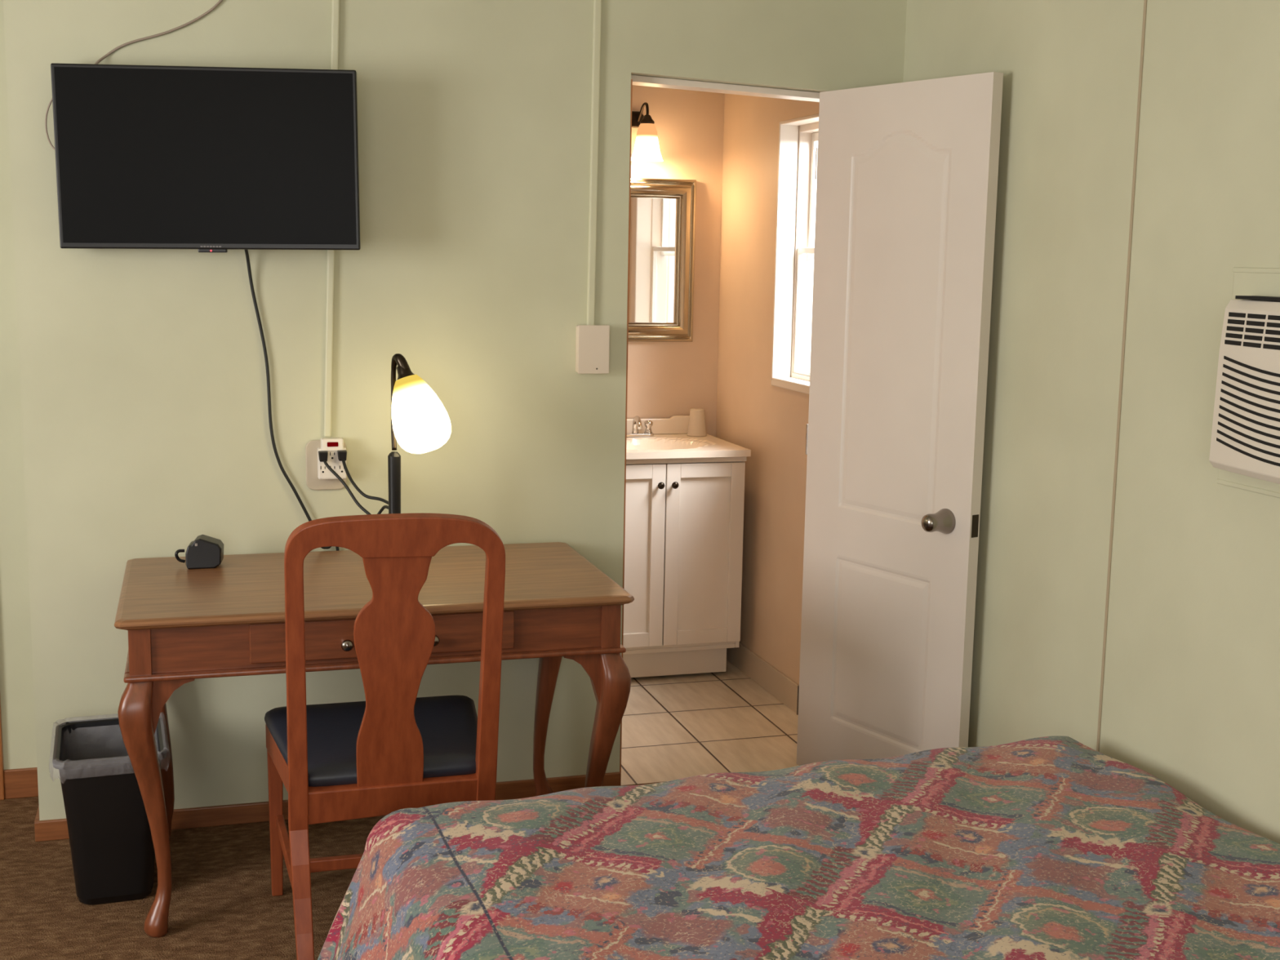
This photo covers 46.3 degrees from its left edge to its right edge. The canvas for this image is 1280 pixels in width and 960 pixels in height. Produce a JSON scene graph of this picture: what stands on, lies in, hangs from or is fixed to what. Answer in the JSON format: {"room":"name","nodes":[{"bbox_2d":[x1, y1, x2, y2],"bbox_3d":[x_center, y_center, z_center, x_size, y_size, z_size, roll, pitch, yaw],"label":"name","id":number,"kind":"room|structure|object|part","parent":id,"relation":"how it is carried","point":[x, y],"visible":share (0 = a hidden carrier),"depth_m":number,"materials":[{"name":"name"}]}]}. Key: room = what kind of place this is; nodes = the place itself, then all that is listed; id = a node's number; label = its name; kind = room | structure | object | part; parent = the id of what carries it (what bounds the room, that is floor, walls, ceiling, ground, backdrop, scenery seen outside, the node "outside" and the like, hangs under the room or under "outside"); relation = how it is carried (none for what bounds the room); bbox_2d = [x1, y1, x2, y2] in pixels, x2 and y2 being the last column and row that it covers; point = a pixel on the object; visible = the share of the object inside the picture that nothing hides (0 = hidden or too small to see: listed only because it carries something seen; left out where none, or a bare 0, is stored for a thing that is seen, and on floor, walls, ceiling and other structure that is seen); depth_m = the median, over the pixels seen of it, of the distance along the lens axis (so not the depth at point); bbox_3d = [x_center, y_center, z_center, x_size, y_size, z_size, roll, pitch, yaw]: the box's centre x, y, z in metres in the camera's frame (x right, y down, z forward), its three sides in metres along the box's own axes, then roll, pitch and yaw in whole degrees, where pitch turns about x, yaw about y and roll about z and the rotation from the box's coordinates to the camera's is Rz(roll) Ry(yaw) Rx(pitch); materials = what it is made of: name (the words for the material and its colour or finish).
{"room":"hotel room","nodes":[
{"label":"hotel room","id":0,"kind":"room"},
{"bbox_2d":[0,0,37,769],"bbox_3d":[-1.659,-0.322,4.076,0.245,2.500,0.350,-2,9,-16],"label":"wall","id":1,"kind":"structure","parent":0,"point":[16,677],"depth_m":4.17,"materials":[{"name":"green paint"}]},
{"bbox_2d":[0,659,799,959],"bbox_3d":[-0.827,1.292,2.210,4.680,0.100,7.140,-2,9,-16],"label":"floor","id":2,"kind":"structure","parent":0,"point":[223,906],"depth_m":3.85,"materials":[{"name":"brown carpet"}]},
{"bbox_2d":[52,716,166,905],"bbox_3d":[-1.305,0.812,3.706,0.272,0.383,0.358,-2,9,-20],"label":"waste bin","id":3,"kind":"object","parent":2,"relation":"on","point":[113,853],"visible":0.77,"depth_m":3.58,"materials":[{"name":"black plastic"}]},
{"bbox_2d":[114,542,634,937],"bbox_3d":[-0.683,0.616,3.811,1.182,0.760,0.706,-2,9,-16],"label":"writing desk","id":4,"kind":"object","parent":2,"relation":"on","point":[184,625],"visible":0.88,"depth_m":3.54,"materials":[{"name":"brown wood"}]},
{"bbox_3d":[-1.096,0.740,3.429,0.167,0.616,0.167,-2,9,-16],"label":"leg","id":5,"kind":"part","parent":4,"relation":"part of","materials":[{"name":"brown wood"}]},
{"bbox_3d":[-1.259,0.654,3.974,0.167,0.616,0.082,-2,9,-16],"label":"leg","id":6,"kind":"part","parent":4,"relation":"part of","materials":[{"name":"brown wood"}]},
{"bbox_2d":[174,534,223,568],"bbox_3d":[-1.124,0.183,3.822,0.121,0.078,0.066,-2,9,-16],"label":"gadget","id":7,"kind":"object","parent":4,"relation":"on","point":[204,552],"visible":1,"depth_m":3.80,"materials":[{"name":"black plastic"}]},
{"bbox_3d":[-0.668,0.377,3.419,0.028,0.028,0.028,-2,9,-16],"label":"drawer knob","id":8,"kind":"part","parent":4,"relation":"part of","materials":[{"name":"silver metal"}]},
{"bbox_3d":[-0.681,0.376,3.782,1.151,0.013,0.683,-2,9,-16],"label":"moulding","id":9,"kind":"part","parent":4,"relation":"part of","materials":[{"name":"brown wood"}]},
{"bbox_3d":[-0.590,0.361,3.463,0.607,0.092,0.016,-2,9,-16],"label":"drawer","id":10,"kind":"part","parent":4,"relation":"part of","materials":[{"name":"brown wood"}]},
{"bbox_2d":[318,353,451,514],"bbox_3d":[-0.680,-0.057,3.877,0.431,0.548,0.156,6,10,27],"label":"desk lamp","id":11,"kind":"object","parent":4,"relation":"on","point":[420,424],"visible":0.89,"depth_m":3.77,"materials":[{"name":"white glass"}]},
{"bbox_3d":[-0.737,0.028,3.951,0.244,0.152,0.040,6,10,31],"label":"power cord","id":12,"kind":"part","parent":11,"relation":"part of","materials":[{"name":"black plastic"}]},
{"bbox_3d":[-0.723,0.004,3.941,0.214,0.103,0.023,9,11,41],"label":"power cord","id":13,"kind":"part","parent":11,"relation":"part of","materials":[{"name":"black plastic"}]},
{"bbox_3d":[-0.563,-0.167,3.800,0.145,0.194,0.145,-18,-1,26],"label":"lamp shade","id":14,"kind":"part","parent":11,"relation":"part of","materials":[{"name":"white glass"}]},
{"bbox_3d":[-0.480,0.371,3.475,0.028,0.028,0.028,-2,9,-16],"label":"drawer knob","id":15,"kind":"part","parent":4,"relation":"part of","materials":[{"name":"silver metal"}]},
{"bbox_3d":[-0.287,0.628,4.261,0.167,0.616,0.082,-2,9,-16],"label":"leg","id":16,"kind":"part","parent":4,"relation":"part of","materials":[{"name":"brown wood"}]},
{"bbox_3d":[-0.124,0.713,3.716,0.167,0.616,0.167,-2,9,-16],"label":"leg","id":17,"kind":"part","parent":4,"relation":"part of","materials":[{"name":"brown wood"}]},
{"bbox_2d":[264,512,505,959],"bbox_3d":[-0.573,0.539,3.371,0.506,1.048,0.660,-2,9,-16],"label":"dining chair","id":18,"kind":"object","parent":2,"relation":"on","point":[394,749],"visible":0.95,"depth_m":3.16,"materials":[{"name":"brown wood"}]},
{"bbox_3d":[-0.886,0.831,3.651,0.036,0.376,0.038,-2,9,-16],"label":"leg","id":19,"kind":"part","parent":18,"relation":"part of","materials":[{"name":"brown wood"}]},
{"bbox_3d":[-0.799,0.652,3.389,0.022,0.062,0.494,-2,9,-22],"label":"seat rail","id":20,"kind":"part","parent":18,"relation":"part of","materials":[{"name":"brown wood"}]},
{"bbox_2d":[264,694,477,786],"bbox_3d":[-0.594,0.589,3.446,0.506,0.055,0.498,-2,9,-16],"label":"seat cushion","id":21,"kind":"object","parent":18,"relation":"on","point":[447,725],"depth_m":3.32,"materials":[{"name":"black leather"}]},
{"bbox_3d":[-0.530,0.685,3.227,0.367,0.083,0.044,-2,9,-16],"label":"seat rail","id":22,"kind":"part","parent":18,"relation":"part of","materials":[{"name":"brown wood"}]},
{"bbox_3d":[-0.488,0.131,3.012,0.443,0.130,0.053,-2,9,-16],"label":"crest rail","id":23,"kind":"part","parent":18,"relation":"part of","materials":[{"name":"brown wood"}]},
{"bbox_2d":[622,456,746,677],"bbox_3d":[0.027,0.296,5.670,0.600,0.830,0.528,-2,9,-16],"label":"vanity cabinet","id":24,"kind":"object","parent":2,"relation":"on","point":[683,541],"visible":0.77,"depth_m":5.47,"materials":[{"name":"white paint"}]},
{"bbox_3d":[-0.053,0.278,5.404,0.288,0.672,0.018,-2,9,-16],"label":"door","id":25,"kind":"part","parent":24,"relation":"part of","materials":[{"name":"white paint"}]},
{"bbox_3d":[0.074,0.019,5.377,0.026,0.026,0.028,-2,9,-16],"label":"knob","id":26,"kind":"part","parent":24,"relation":"part of","materials":[{"name":"brown metal"}]},
{"bbox_3d":[0.125,0.018,5.392,0.026,0.026,0.028,-2,9,-16],"label":"knob","id":27,"kind":"part","parent":24,"relation":"part of","materials":[{"name":"brown metal"}]},
{"bbox_3d":[0.099,-0.071,5.394,0.600,0.019,0.022,-2,9,-16],"label":"rail","id":28,"kind":"part","parent":24,"relation":"part of","materials":[{"name":"white paint"}]},
{"bbox_2d":[626,415,751,459],"bbox_3d":[0.034,-0.121,5.611,0.616,0.182,0.520,-2,9,-16],"label":"washbasin","id":29,"kind":"object","parent":24,"relation":"in","point":[670,439],"visible":0.51,"depth_m":5.72,"materials":[{"name":"beige ceramic"}]},
{"bbox_2d":[626,415,653,436],"bbox_3d":[-0.006,-0.204,5.738,0.150,0.085,0.135,-2,9,-16],"label":"faucet","id":30,"kind":"object","parent":29,"relation":"on","point":[637,423],"visible":0.73,"depth_m":5.77,"materials":[{"name":"silver metal"}]},
{"bbox_3d":[-0.008,-0.207,5.731,0.026,0.077,0.124,-1,9,-12],"label":"spout","id":31,"kind":"part","parent":30,"relation":"part of","materials":[{"name":"silver metal"}]},
{"bbox_3d":[-0.019,-0.175,5.784,0.150,0.012,0.048,-2,9,-16],"label":"plate","id":32,"kind":"part","parent":30,"relation":"part of","materials":[{"name":"silver metal"}]},
{"bbox_3d":[0.032,-0.206,5.795,0.036,0.051,0.036,-2,9,-16],"label":"handle","id":33,"kind":"part","parent":30,"relation":"part of","materials":[{"name":"silver metal"}]},
{"bbox_2d":[626,433,751,459],"bbox_3d":[0.033,-0.086,5.616,0.616,0.110,0.520,-2,9,-16],"label":"basin","id":34,"kind":"object","parent":29,"relation":"in","point":[660,446],"depth_m":5.59,"materials":[{"name":"beige ceramic"}]},
{"bbox_2d":[686,408,706,436],"bbox_3d":[0.223,-0.225,5.838,0.078,0.104,0.078,-2,9,-16],"label":"plastic cup","id":35,"kind":"object","parent":29,"relation":"on","point":[696,424],"visible":1,"depth_m":5.81,"materials":[{"name":"beige plastic"}]},
{"bbox_3d":[0.233,0.270,5.489,0.300,0.672,0.018,-2,9,-16],"label":"door","id":36,"kind":"part","parent":24,"relation":"part of","materials":[{"name":"white paint"}]},
{"bbox_2d":[317,735,1279,959],"bbox_3d":[0.438,0.979,2.341,1.841,0.525,1.985,-2,9,-16],"label":"bed","id":37,"kind":"object","parent":2,"relation":"on","point":[1056,847],"visible":1,"depth_m":2.63,"materials":[{"name":"multicoloured fabric"}]},
{"bbox_2d":[3,0,906,820],"bbox_3d":[-0.428,-0.318,4.198,2.425,2.500,0.120,-2,9,-16],"label":"wall","id":38,"kind":"structure","parent":0,"point":[146,432],"depth_m":4.02,"materials":[{"name":"green paint"}]},
{"bbox_2d":[94,0,222,64],"bbox_3d":[-1.119,-1.237,3.754,0.501,0.568,0.052,-2,9,-16],"label":"cable","id":39,"kind":"object","parent":38,"relation":"attached to","point":[212,8],"visible":0.82,"depth_m":3.77,"materials":[{"name":"beige plastic"}]},
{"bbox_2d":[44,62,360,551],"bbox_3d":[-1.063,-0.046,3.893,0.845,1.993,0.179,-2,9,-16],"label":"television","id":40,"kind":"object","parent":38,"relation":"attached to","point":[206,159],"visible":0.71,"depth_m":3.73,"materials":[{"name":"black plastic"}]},
{"bbox_3d":[-0.867,0.140,4.053,0.389,1.583,0.054,-2,9,-21],"label":"power cord","id":41,"kind":"part","parent":40,"relation":"part of","materials":[{"name":"black plastic"}]},
{"bbox_2d":[3,767,620,841],"bbox_3d":[-0.935,0.871,4.348,1.725,0.085,0.363,-2,9,-16],"label":"baseboard","id":42,"kind":"structure","parent":38,"relation":"attached to","point":[252,812],"depth_m":4.13,"materials":[{"name":"brown wood"}]},
{"bbox_2d":[305,437,346,489],"bbox_3d":[-0.843,-0.042,4.030,0.108,0.143,0.046,-2,9,-16],"label":"outlet","id":43,"kind":"object","parent":38,"relation":"attached to","point":[318,477],"visible":0.92,"depth_m":4.03,"materials":[{"name":"beige plastic"}]},
{"bbox_2d":[327,442,337,446],"bbox_3d":[-0.821,-0.095,4.005,0.029,0.012,0.002,-2,9,-16],"label":"indicator light","id":44,"kind":"object","parent":43,"relation":"attached to","point":[329,444],"depth_m":4.00,"materials":[{"name":"red plastic"}]},
{"bbox_2d":[324,0,339,436],"bbox_3d":[-0.807,-0.825,3.934,0.065,1.432,0.014,-2,9,-16],"label":"cable raceway","id":45,"kind":"object","parent":38,"relation":"attached to","point":[335,3],"visible":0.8,"depth_m":3.98,"materials":[{"name":"beige paint"}]},
{"bbox_2d":[575,324,609,373],"bbox_3d":[-0.134,-0.366,4.194,0.090,0.135,0.041,-2,9,-16],"label":"junction box","id":46,"kind":"object","parent":38,"relation":"attached to","point":[592,341],"visible":1,"depth_m":4.17,"materials":[{"name":"beige plastic"}]},
{"bbox_2d":[586,0,601,324],"bbox_3d":[-0.123,-0.991,4.113,0.033,1.134,0.014,-2,9,-16],"label":"cable raceway","id":47,"kind":"object","parent":38,"relation":"attached to","point":[597,23],"visible":1,"depth_m":4.12,"materials":[{"name":"beige paint"}]},
{"bbox_2d":[619,79,632,786],"bbox_3d":[-0.058,-0.104,4.344,0.004,2.045,0.122,-2,9,-16],"label":"trim","id":48,"kind":"structure","parent":38,"relation":"attached to","point":[631,79],"depth_m":4.26,"materials":[{"name":"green wood"}]},
{"bbox_2d":[631,75,819,102],"bbox_3d":[0.267,-1.123,4.306,0.651,0.043,0.080,-2,9,-16],"label":"trim","id":49,"kind":"structure","parent":38,"relation":"attached to","point":[637,80],"depth_m":4.27,"materials":[{"name":"white paint"}]},
{"bbox_2d":[626,84,724,436],"bbox_3d":[-0.343,-0.556,5.770,1.640,2.500,0.120,-2,9,-16],"label":"wall","id":50,"kind":"structure","parent":0,"point":[666,380],"depth_m":5.83,"materials":[{"name":"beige paint"}]},
{"bbox_2d":[631,102,662,161],"bbox_3d":[-0.036,-1.300,5.584,0.241,0.215,0.183,-2,9,-16],"label":"wall sconce","id":51,"kind":"object","parent":50,"relation":"attached to","point":[646,148],"visible":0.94,"depth_m":5.55,"materials":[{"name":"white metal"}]},
{"bbox_3d":[-0.079,-1.362,5.651,0.200,0.060,0.014,-2,9,-16],"label":"plate","id":52,"kind":"part","parent":51,"relation":"part of","materials":[{"name":"brown metal"}]},
{"bbox_3d":[0.010,-1.379,5.612,0.012,0.066,0.117,-2,9,-19],"label":"arm","id":53,"kind":"part","parent":51,"relation":"part of","materials":[{"name":"brown metal"}]},
{"bbox_3d":[0.026,-1.261,5.579,0.126,0.141,0.126,-2,9,-16],"label":"lamp shade","id":54,"kind":"part","parent":51,"relation":"part of","materials":[{"name":"white glass"}]},
{"bbox_2d":[626,415,689,434],"bbox_3d":[-0.036,-0.213,5.839,0.608,0.072,0.022,-2,9,-16],"label":"backsplash","id":55,"kind":"structure","parent":50,"relation":"attached to","point":[675,424],"depth_m":5.87,"materials":[{"name":"beige stone"}]},
{"bbox_2d":[627,177,696,342],"bbox_3d":[-0.019,-0.840,5.730,0.483,0.621,0.055,-2,9,-16],"label":"mirror","id":56,"kind":"object","parent":50,"relation":"attached to","point":[663,211],"visible":0.61,"depth_m":5.76,"materials":[{"name":"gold metal"}]},
{"bbox_3d":[-0.021,-0.841,5.737,0.343,0.481,0.004,-2,9,-16],"label":"glass","id":57,"kind":"part","parent":56,"relation":"part of","materials":[{"name":"white mirror"}]},
{"bbox_2d":[715,0,1279,844],"bbox_3d":[1.364,-0.052,2.655,0.158,2.500,6.900,-2,9,-16],"label":"wall","id":58,"kind":"structure","parent":0,"point":[1191,700],"depth_m":3.45,"materials":[{"name":"green paint"}]},
{"bbox_2d":[726,642,799,713],"bbox_3d":[0.477,0.725,5.430,0.010,0.100,1.370,-2,9,-16],"label":"baseboard","id":59,"kind":"structure","parent":58,"relation":"attached to","point":[779,685],"depth_m":5.48,"materials":[{"name":"beige tile"}]},
{"bbox_2d":[770,113,818,394],"bbox_3d":[0.634,-0.750,5.020,0.151,0.920,0.611,-2,9,-16],"label":"window","id":60,"kind":"structure","parent":58,"relation":"in","point":[785,245],"depth_m":5.28,"materials":[{"name":"white paint"}]},
{"bbox_3d":[0.588,-0.309,5.076,0.071,0.030,0.611,-2,9,-16],"label":"sill","id":61,"kind":"part","parent":60,"relation":"part of","materials":[{"name":"white paint"}]},
{"bbox_3d":[0.640,-0.560,5.053,0.020,0.442,0.565,-2,9,-16],"label":"sash","id":62,"kind":"part","parent":60,"relation":"part of","materials":[{"name":"white plastic"}]},
{"bbox_3d":[0.668,-0.759,5.030,0.080,0.904,0.581,-2,9,-16],"label":"frame","id":63,"kind":"part","parent":60,"relation":"part of","materials":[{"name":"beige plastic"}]},
{"bbox_3d":[0.686,-0.955,5.004,0.020,0.436,0.565,-2,9,-16],"label":"sash","id":64,"kind":"part","parent":60,"relation":"part of","materials":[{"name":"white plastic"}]},
{"bbox_2d":[796,71,1003,765],"bbox_3d":[0.660,-0.075,4.154,0.113,2.000,0.671,-5,10,-34],"label":"door","id":65,"kind":"structure","parent":58,"relation":"in","point":[906,175],"depth_m":4.12,"materials":[{"name":"white paint"}]},
{"bbox_3d":[0.783,0.112,3.965,0.078,0.068,0.068,-5,10,-34],"label":"knob","id":66,"kind":"part","parent":65,"relation":"part of","materials":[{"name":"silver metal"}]},
{"bbox_3d":[0.878,0.121,3.926,0.023,0.060,0.002,-5,10,-34],"label":"latch plate","id":67,"kind":"part","parent":65,"relation":"part of","materials":[{"name":"silver metal"}]},
{"bbox_2d":[1096,0,1146,751],"bbox_3d":[1.082,-0.167,3.378,0.004,2.500,0.018,-2,9,-16],"label":"trim","id":68,"kind":"structure","parent":58,"relation":"attached to","point":[1144,1],"depth_m":3.36,"materials":[{"name":"beige paint"}]},
{"bbox_2d":[1208,267,1279,497],"bbox_3d":[1.252,-0.152,2.662,0.084,0.437,0.747,-2,9,-16],"label":"air conditioner","id":69,"kind":"object","parent":58,"relation":"attached to","point":[1245,449],"visible":1,"depth_m":2.88,"materials":[{"name":"white plastic"}]},
{"bbox_2d":[1216,355,1279,466],"bbox_3d":[1.198,-0.116,2.741,0.021,0.190,0.456,-1,9,-15],"label":"grille","id":70,"kind":"object","parent":69,"relation":"attached to","point":[1248,388],"depth_m":2.86,"materials":[{"name":"white plastic"}]},
{"bbox_2d":[1224,311,1279,350],"bbox_3d":[1.214,-0.261,2.701,0.024,0.062,0.504,-1,9,-15],"label":"vent","id":71,"kind":"object","parent":69,"relation":"attached to","point":[1243,331],"depth_m":2.86,"materials":[{"name":"white plastic"}]},
{"bbox_3d":[-2.706,-0.312,3.886,1.870,2.500,0.120,-2,9,-16],"label":"wall","id":72,"kind":"structure","parent":0,"visible":0},
{"bbox_2d":[0,698,4,799],"bbox_3d":[-2.358,-0.123,4.014,1.140,2.100,0.150,-2,9,-16],"label":"trim","id":73,"kind":"structure","parent":72,"relation":"attached to","point":[2,767],"depth_m":4.25,"materials":[{"name":"brown wood"}]}
]}

